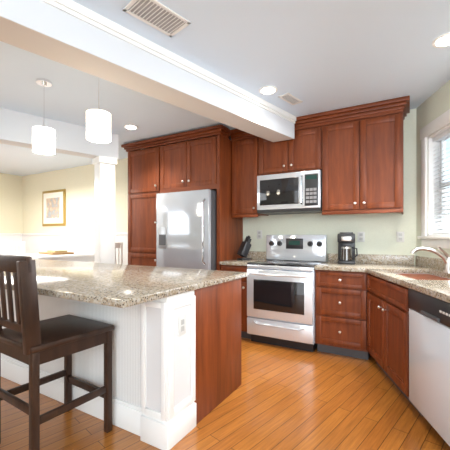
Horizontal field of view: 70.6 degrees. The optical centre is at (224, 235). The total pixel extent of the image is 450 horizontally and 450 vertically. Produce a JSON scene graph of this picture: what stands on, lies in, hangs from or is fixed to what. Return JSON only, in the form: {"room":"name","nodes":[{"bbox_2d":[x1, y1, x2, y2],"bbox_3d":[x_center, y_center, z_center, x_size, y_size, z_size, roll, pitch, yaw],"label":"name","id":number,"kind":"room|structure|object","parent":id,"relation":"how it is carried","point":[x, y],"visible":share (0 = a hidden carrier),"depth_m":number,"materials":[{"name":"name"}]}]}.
{"room":"kitchen","nodes":[
{"label":"kitchen","id":0,"kind":"room"},
{"bbox_2d":[0,173,21,232],"bbox_3d":[-6.384,-0.070,4.292,0.150,2.580,7.250,0,0,30],"label":"wall","id":1,"kind":"structure","parent":0,"point":[10,203],"depth_m":7.00,"materials":[{"name":"beige paint"}]},
{"bbox_2d":[0,233,20,254],"bbox_3d":[-6.349,0.580,4.162,0.039,1.280,7.039,0,0,30],"label":"trim","id":2,"kind":"structure","parent":1,"relation":"attached to","point":[4,237],"depth_m":6.99,"materials":[{"name":"white paint"}]},
{"bbox_2d":[22,109,415,264],"bbox_3d":[-1.170,-0.070,5.323,7.850,2.580,0.150,0,0,30],"label":"wall","id":3,"kind":"structure","parent":0,"point":[380,230],"depth_m":4.19,"materials":[{"name":"beige paint"}]},
{"bbox_2d":[42,189,65,225],"bbox_3d":[-3.560,-0.580,6.594,0.780,0.740,0.034,0,0,30],"label":"picture frame","id":4,"kind":"object","parent":3,"relation":"attached to","point":[53,207],"visible":1,"depth_m":6.55,"materials":[{"name":"gold metal"}]},
{"bbox_2d":[21,233,127,264],"bbox_3d":[-2.867,0.580,6.193,3.919,1.280,0.039,0,0,30],"label":"trim","id":5,"kind":"structure","parent":3,"relation":"attached to","point":[68,242],"depth_m":6.38,"materials":[{"name":"white paint"}]},
{"bbox_2d":[231,132,268,215],"bbox_3d":[0.329,-0.767,4.168,0.378,0.995,0.348,0,0,30],"label":"upper cabinet","id":6,"kind":"object","parent":3,"relation":"attached to","point":[244,148],"depth_m":4.02,"materials":[{"name":"brown wood"}]},
{"bbox_2d":[257,230,261,238],"bbox_3d":[0.466,-0.020,4.287,0.075,0.115,0.008,0,0,30],"label":"electrical outlet","id":7,"kind":"object","parent":3,"relation":"attached to","point":[259,234],"visible":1,"depth_m":4.28,"materials":[{"name":"white plastic"}]},
{"bbox_2d":[258,120,321,175],"bbox_3d":[0.829,-1.007,3.879,0.765,0.515,0.348,0,0,30],"label":"upper cabinet","id":8,"kind":"object","parent":3,"relation":"attached to","point":[304,152],"depth_m":3.69,"materials":[{"name":"brown wood"}]},
{"bbox_2d":[257,170,321,214],"bbox_3d":[0.805,-0.507,3.838,0.759,0.455,0.443,0,0,30],"label":"microwave","id":9,"kind":"object","parent":8,"relation":"attached to","point":[300,192],"visible":1,"depth_m":3.67,"materials":[{"name":"grey metal"}]},
{"bbox_2d":[220,251,413,271],"bbox_3d":[0.984,0.278,3.620,2.058,0.140,0.643,0,0,30],"label":"countertop","id":10,"kind":"structure","parent":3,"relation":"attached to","point":[362,262],"depth_m":3.51,"materials":[{"name":"stone"}]},
{"bbox_2d":[237,235,251,259],"bbox_3d":[0.257,0.150,4.116,0.190,0.314,0.110,0,0,-35],"label":"knife block","id":11,"kind":"object","parent":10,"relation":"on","point":[244,248],"visible":0.98,"depth_m":4.08,"materials":[{"name":"black plastic"}]},
{"bbox_2d":[337,232,357,263],"bbox_3d":[1.368,0.133,3.546,0.229,0.348,0.231,0,0,30],"label":"coffee maker","id":12,"kind":"object","parent":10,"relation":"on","point":[346,247],"visible":1,"depth_m":3.48,"materials":[{"name":"black plastic"}]},
{"bbox_2d":[358,232,364,241],"bbox_3d":[1.566,0.010,3.652,0.075,0.115,0.008,0,0,30],"label":"electrical outlet","id":13,"kind":"object","parent":3,"relation":"attached to","point":[361,236],"visible":1,"depth_m":3.65,"materials":[{"name":"white plastic"}]},
{"bbox_2d":[322,104,405,214],"bbox_3d":[1.506,-0.767,3.488,0.789,0.995,0.348,0,0,30],"label":"upper cabinet","id":14,"kind":"object","parent":3,"relation":"attached to","point":[355,154],"depth_m":3.32,"materials":[{"name":"brown wood"}]},
{"bbox_2d":[396,232,403,241],"bbox_3d":[1.908,0.010,3.455,0.075,0.115,0.008,0,0,30],"label":"electrical outlet","id":15,"kind":"object","parent":3,"relation":"attached to","point":[399,236],"visible":1,"depth_m":3.45,"materials":[{"name":"white plastic"}]},
{"bbox_2d":[0,337,449,449],"bbox_3d":[-1.513,1.250,1.480,11.100,0.060,7.250,0,0,30],"label":"floor","id":16,"kind":"structure","parent":0,"point":[281,398],"depth_m":2.13,"materials":[{"name":"brown wood"}]},
{"bbox_2d":[0,241,24,254],"bbox_3d":[-3.597,0.660,5.600,0.470,1.120,0.460,0,0,20],"label":"dining chair","id":17,"kind":"object","parent":16,"relation":"on","point":[21,244],"visible":0.33,"depth_m":5.66,"materials":[{"name":"white paint"}]},
{"bbox_2d":[12,250,93,262],"bbox_3d":[-2.727,0.728,5.177,1.000,0.985,1.000,0,0,38],"label":"dining table","id":18,"kind":"object","parent":16,"relation":"on","point":[63,255],"visible":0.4,"depth_m":5.01,"materials":[{"name":"white wood"}]},
{"bbox_2d":[0,254,113,449],"bbox_3d":[-1.048,0.660,1.901,0.524,1.119,0.571,0,0,30],"label":"bar stool","id":19,"kind":"object","parent":16,"relation":"on","point":[31,339],"visible":1,"depth_m":1.72,"materials":[{"name":"brown wood"}]},
{"bbox_2d":[92,156,116,263],"bbox_3d":[-1.601,0.095,4.227,0.240,2.250,0.240,0,0,-43],"label":"column","id":20,"kind":"structure","parent":16,"relation":"on","point":[104,209],"depth_m":4.15,"materials":[{"name":"white paint"}]},
{"bbox_2d":[115,242,122,263],"bbox_3d":[-1.887,0.660,4.842,0.470,1.120,0.460,0,0,25],"label":"dining chair","id":21,"kind":"object","parent":16,"relation":"on","point":[119,245],"visible":0.15,"depth_m":4.90,"materials":[{"name":"white paint"}]},
{"bbox_2d":[0,278,240,449],"bbox_3d":[-1.574,0.780,3.050,3.424,0.880,0.938,0,0,30],"label":"kitchen island","id":22,"kind":"object","parent":16,"relation":"on","point":[176,369],"visible":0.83,"depth_m":2.04,"materials":[{"name":"white wood"}]},
{"bbox_2d":[4,259,247,307],"bbox_3d":[-1.643,0.321,2.935,3.460,0.038,1.340,0,0,30],"label":"island countertop","id":23,"kind":"structure","parent":22,"relation":"on","point":[118,285],"depth_m":2.16,"materials":[{"name":"stone"}]},
{"bbox_2d":[121,124,242,270],"bbox_3d":[-0.610,-0.058,4.515,1.704,2.555,0.686,0,0,30],"label":"tall cabinet","id":24,"kind":"object","parent":16,"relation":"on","point":[202,163],"visible":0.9,"depth_m":4.23,"materials":[{"name":"brown wood"}]},
{"bbox_2d":[156,189,216,269],"bbox_3d":[-0.378,0.324,4.281,0.825,1.768,0.819,0,0,30],"label":"fridge","id":25,"kind":"object","parent":16,"relation":"on","point":[186,229],"visible":0.52,"depth_m":3.93,"materials":[{"name":"grey metal"}]},
{"bbox_2d":[221,265,250,338],"bbox_3d":[0.262,0.785,4.045,0.378,0.870,0.628,0,0,30],"label":"base cabinet","id":26,"kind":"object","parent":16,"relation":"on","point":[244,334],"depth_m":3.72,"materials":[{"name":"brown wood"}]},
{"bbox_2d":[247,235,326,351],"bbox_3d":[0.720,0.603,3.696,0.760,1.235,0.715,0,0,30],"label":"range","id":27,"kind":"object","parent":16,"relation":"on","point":[281,295],"visible":1,"depth_m":3.48,"materials":[{"name":"silver metal"}]},
{"bbox_2d":[315,270,369,359],"bbox_3d":[1.307,0.785,3.441,0.504,0.870,0.628,0,0,30],"label":"base cabinet","id":28,"kind":"object","parent":16,"relation":"on","point":[340,312],"depth_m":3.17,"materials":[{"name":"brown wood"}]},
{"bbox_2d":[367,273,449,416],"bbox_3d":[1.613,0.785,2.564,0.628,0.870,0.913,0,0,7],"label":"base cabinet","id":29,"kind":"object","parent":16,"relation":"on","point":[387,327],"visible":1,"depth_m":2.45,"materials":[{"name":"brown wood"}]},
{"bbox_2d":[408,288,449,445],"bbox_3d":[1.491,0.786,1.810,0.618,0.868,0.600,0,0,7],"label":"dishwasher","id":30,"kind":"object","parent":16,"relation":"on","point":[429,357],"visible":0.96,"depth_m":1.86,"materials":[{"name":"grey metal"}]},
{"bbox_2d":[0,0,449,175],"bbox_3d":[-1.513,-1.400,1.480,11.100,0.080,7.250,0,0,30],"label":"ceiling","id":31,"kind":"structure","parent":0,"point":[317,56],"depth_m":2.50,"materials":[{"name":"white paint"}]},
{"bbox_2d":[32,78,54,154],"bbox_3d":[-1.589,-1.047,2.788,0.176,0.624,0.176,0,0,30],"label":"pendant light","id":32,"kind":"object","parent":31,"relation":"hanging from","point":[43,139],"visible":1,"depth_m":2.73,"materials":[{"name":"white glass"}]},
{"bbox_2d":[0,108,118,158],"bbox_3d":[-3.800,-1.195,2.176,6.304,0.330,0.200,0,0,-43],"label":"header beam","id":33,"kind":"structure","parent":31,"relation":"attached to","point":[16,130],"depth_m":3.75,"materials":[{"name":"white paint"}]},
{"bbox_2d":[86,77,110,142],"bbox_3d":[-0.965,-1.047,2.428,0.176,0.624,0.176,0,0,30],"label":"pendant light","id":34,"kind":"object","parent":31,"relation":"hanging from","point":[98,125],"visible":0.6,"depth_m":2.36,"materials":[{"name":"white glass"}]},
{"bbox_2d":[124,124,137,129],"bbox_3d":[-1.169,-1.355,3.954,0.170,0.011,0.170,0,0,30],"label":"recessed light","id":35,"kind":"object","parent":31,"relation":"in","point":[131,127],"visible":0.98,"depth_m":3.95,"materials":[{"name":"white paint"}]},
{"bbox_2d":[0,0,295,141],"bbox_3d":[-1.622,-1.234,1.248,0.271,0.252,6.791,0,0,43],"label":"beam","id":36,"kind":"structure","parent":31,"relation":"attached to","point":[73,34],"depth_m":2.16,"materials":[{"name":"white paint"}]},
{"bbox_2d":[122,0,190,36],"bbox_3d":[-0.415,-1.354,1.960,0.210,0.010,0.360,0,0,43],"label":"ceiling vent","id":37,"kind":"object","parent":31,"relation":"in","point":[159,16],"visible":1,"depth_m":1.95,"materials":[{"name":"white metal"}]},
{"bbox_2d":[259,86,276,94],"bbox_3d":[0.401,-1.355,2.955,0.170,0.011,0.170,0,0,30],"label":"recessed light","id":38,"kind":"object","parent":31,"relation":"in","point":[266,90],"visible":1,"depth_m":2.94,"materials":[{"name":"white paint"}]},
{"bbox_2d":[278,93,302,104],"bbox_3d":[0.650,-1.354,3.146,0.120,0.010,0.270,0,0,43],"label":"ceiling vent","id":39,"kind":"object","parent":31,"relation":"in","point":[289,98],"visible":1,"depth_m":3.14,"materials":[{"name":"white metal"}]},
{"bbox_2d":[432,32,449,47],"bbox_3d":[1.534,-1.355,2.197,0.170,0.011,0.170,0,0,30],"label":"recessed light","id":40,"kind":"object","parent":31,"relation":"in","point":[442,41],"visible":1,"depth_m":2.20,"materials":[{"name":"white paint"}]},
{"bbox_2d":[416,80,449,258],"bbox_3d":[1.620,-0.070,-0.419,0.160,2.580,8.350,0,0,8],"label":"wall","id":41,"kind":"structure","parent":0,"point":[435,105],"depth_m":3.17,"materials":[{"name":"beige paint"}]},
{"bbox_2d":[365,256,449,302],"bbox_3d":[1.551,0.378,2.145,0.643,0.340,2.576,0,0,8],"label":"countertop","id":42,"kind":"structure","parent":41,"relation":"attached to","point":[439,289],"depth_m":2.61,"materials":[{"name":"stone"}]},
{"bbox_2d":[410,246,449,272],"bbox_3d":[1.736,0.196,2.594,0.334,0.221,0.272,0,0,7],"label":"faucet","id":43,"kind":"object","parent":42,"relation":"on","point":[445,256],"visible":1,"depth_m":2.67,"materials":[{"name":"silver metal"}]},
{"bbox_2d":[417,109,449,248],"bbox_3d":[1.962,-0.490,2.375,0.208,1.200,1.760,0,0,7],"label":"window","id":44,"kind":"structure","parent":41,"relation":"in","point":[432,239],"depth_m":3.12,"materials":[{"name":"white paint"}]},
{"bbox_2d":[432,128,449,233],"bbox_3d":[1.965,-0.490,2.374,0.055,0.936,1.490,0,0,8],"label":"window blinds","id":45,"kind":"object","parent":44,"relation":"attached to","point":[442,136],"visible":1,"depth_m":2.97,"materials":[{"name":"white plastic"}]}
]}

